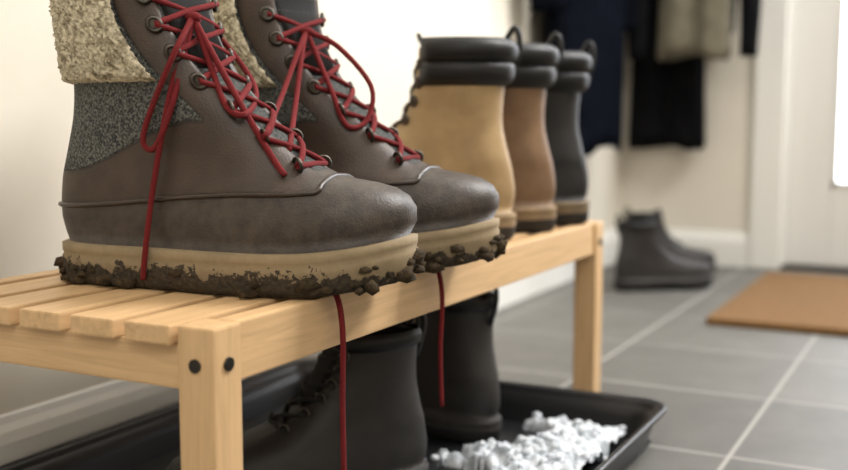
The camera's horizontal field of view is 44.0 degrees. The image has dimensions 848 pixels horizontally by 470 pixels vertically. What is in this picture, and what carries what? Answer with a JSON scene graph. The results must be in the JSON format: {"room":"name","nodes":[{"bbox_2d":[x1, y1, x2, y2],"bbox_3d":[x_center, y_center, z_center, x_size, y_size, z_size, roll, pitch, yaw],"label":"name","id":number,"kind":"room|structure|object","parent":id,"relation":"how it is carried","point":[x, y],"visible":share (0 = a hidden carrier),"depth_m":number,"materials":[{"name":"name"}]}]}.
{"room":"mudroom","nodes":[
{"label":"mudroom","id":0,"kind":"room"},
{"bbox_2d":[0,0,621,414],"bbox_3d":[-0.430,-0.914,1.235,0.100,2.400,4.500,3,7,27],"label":"wall","id":1,"kind":"structure","parent":0,"point":[37,107],"depth_m":1.23,"materials":[{"name":"paint"}]},
{"bbox_2d":[0,228,618,465],"bbox_3d":[-0.380,0.232,1.334,0.014,0.100,4.300,3,7,27],"label":"baseboard","id":2,"kind":"structure","parent":1,"relation":"attached to","point":[33,429],"depth_m":1.29,"materials":[{"name":"white paint"}]},
{"bbox_3d":[0.395,-1.455,2.586,0.075,0.090,0.950,3,7,27],"label":"hook rail","id":3,"kind":"object","parent":1,"relation":"attached to","visible":0},
{"bbox_2d":[530,0,637,155],"bbox_3d":[0.414,-0.799,2.598,0.136,1.197,0.663,3,7,27],"label":"coat","id":4,"kind":"object","parent":3,"relation":"hanging from","point":[604,23],"visible":0.66,"depth_m":2.59,"materials":[{"name":"blue fabric"}]},
{"bbox_2d":[627,0,761,61],"bbox_3d":[0.744,-0.953,2.854,0.365,0.948,0.094,3,7,27],"label":"jacket","id":5,"kind":"object","parent":3,"relation":"hanging from","point":[686,28],"visible":0.98,"depth_m":2.88,"materials":[{"name":"fabric"}]},
{"bbox_2d":[493,263,847,469],"bbox_3d":[0.769,0.372,0.751,2.800,0.050,4.500,3,7,27],"label":"floor","id":6,"kind":"structure","parent":0,"point":[734,398],"depth_m":1.79,"materials":[{"name":"tile"}]},
{"bbox_2d":[0,221,602,469],"bbox_3d":[-0.097,0.150,1.302,0.357,0.270,0.958,3,7,27],"label":"bench","id":7,"kind":"object","parent":6,"relation":"on","point":[202,346],"visible":0.57,"depth_m":0.89,"materials":[{"name":"brown wood"}]},
{"bbox_2d":[48,0,425,469],"bbox_3d":[-0.182,-0.014,0.993,0.379,0.524,0.156,2,7,16],"label":"boot","id":8,"kind":"object","parent":7,"relation":"on","point":[171,181],"visible":1,"depth_m":0.94,"materials":[{"name":"leather"}]},
{"bbox_2d":[211,0,507,406],"bbox_3d":[-0.108,-0.056,1.143,0.304,0.474,0.324,-4,8,-34],"label":"boot","id":9,"kind":"object","parent":7,"relation":"on","point":[283,45],"visible":0.49,"depth_m":1.09,"materials":[{"name":"leather"}]},
{"bbox_2d":[391,24,522,240],"bbox_3d":[-0.048,-0.133,1.370,0.349,0.278,0.131,0,6,2],"label":"boot","id":10,"kind":"object","parent":7,"relation":"on","point":[453,113],"visible":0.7,"depth_m":1.32,"materials":[{"name":"beige leather"}]},
{"bbox_2d":[503,31,562,232],"bbox_3d":[0.019,-0.146,1.482,0.349,0.278,0.131,0,6,4],"label":"boot","id":11,"kind":"object","parent":7,"relation":"on","point":[537,70],"visible":0.3,"depth_m":1.44,"materials":[{"name":"brown leather"}]},
{"bbox_2d":[544,40,595,224],"bbox_3d":[0.084,-0.155,1.589,0.344,0.274,0.130,1,6,6],"label":"boot","id":12,"kind":"object","parent":7,"relation":"on","point":[576,69],"visible":0.25,"depth_m":1.54,"materials":[{"name":"leather"}]},
{"bbox_2d":[0,358,666,469],"bbox_3d":[-0.084,0.267,1.228,0.582,0.055,0.685,3,7,27],"label":"tray","id":13,"kind":"object","parent":6,"relation":"on","point":[543,427],"visible":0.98,"depth_m":1.33,"materials":[{"name":"black plastic"}]},
{"bbox_2d":[166,314,428,469],"bbox_3d":[-0.133,0.190,1.137,0.299,0.214,0.113,-3,7,-24],"label":"boot","id":14,"kind":"object","parent":13,"relation":"on","point":[386,429],"visible":0.84,"depth_m":1.12,"materials":[{"name":"black"}]},
{"bbox_2d":[413,288,501,442],"bbox_3d":[-0.019,0.154,1.456,0.299,0.214,0.113,5,8,39],"label":"boot","id":15,"kind":"object","parent":13,"relation":"on","point":[469,413],"visible":0.42,"depth_m":1.36,"materials":[{"name":"black"}]},
{"bbox_2d":[613,214,712,291],"bbox_3d":[0.606,0.040,2.656,0.269,0.193,0.102,-2,6,-15],"label":"boot","id":16,"kind":"object","parent":6,"relation":"on","point":[643,262],"visible":1,"depth_m":2.62,"materials":[{"name":"leather"}]},
{"bbox_2d":[624,206,715,273],"bbox_3d":[0.674,0.015,2.882,0.269,0.193,0.102,-1,6,-11],"label":"boot","id":17,"kind":"object","parent":6,"relation":"on","point":[670,242],"visible":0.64,"depth_m":2.85,"materials":[{"name":"leather"}]},
{"bbox_2d":[706,272,847,336],"bbox_3d":[1.196,0.168,2.302,0.980,0.016,0.750,3,7,27],"label":"door mat","id":18,"kind":"object","parent":6,"relation":"on","point":[776,301],"visible":1,"depth_m":2.32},
{"bbox_2d":[620,0,755,232],"bbox_3d":[1.780,-1.059,2.559,2.600,2.400,0.100,3,7,27],"label":"wall","id":19,"kind":"structure","parent":0,"point":[708,188],"depth_m":3.08,"materials":[{"name":"paint"}]},
{"bbox_2d":[667,229,749,266],"bbox_3d":[0.773,0.034,3.140,0.390,0.100,0.014,3,7,27],"label":"baseboard","id":20,"kind":"structure","parent":19,"relation":"attached to","point":[728,248],"depth_m":3.08,"materials":[{"name":"white paint"}]},
{"bbox_2d":[749,0,847,272],"bbox_3d":[1.415,-0.937,2.749,1.010,2.115,0.124,3,7,27],"label":"door","id":21,"kind":"structure","parent":19,"relation":"in","point":[799,209],"depth_m":2.97,"materials":[{"name":"white paint"}]},
{"bbox_3d":[0.785,-1.492,2.931,0.350,0.090,0.076,3,7,27],"label":"hook rail","id":22,"kind":"object","parent":19,"relation":"attached to","visible":0},
{"bbox_2d":[628,0,736,149],"bbox_3d":[0.708,-0.845,3.014,0.388,1.198,0.104,3,7,27],"label":"coat","id":23,"kind":"object","parent":22,"relation":"hanging from","point":[667,99],"visible":0.68,"depth_m":3.04,"materials":[{"name":"black fabric"}]}
]}

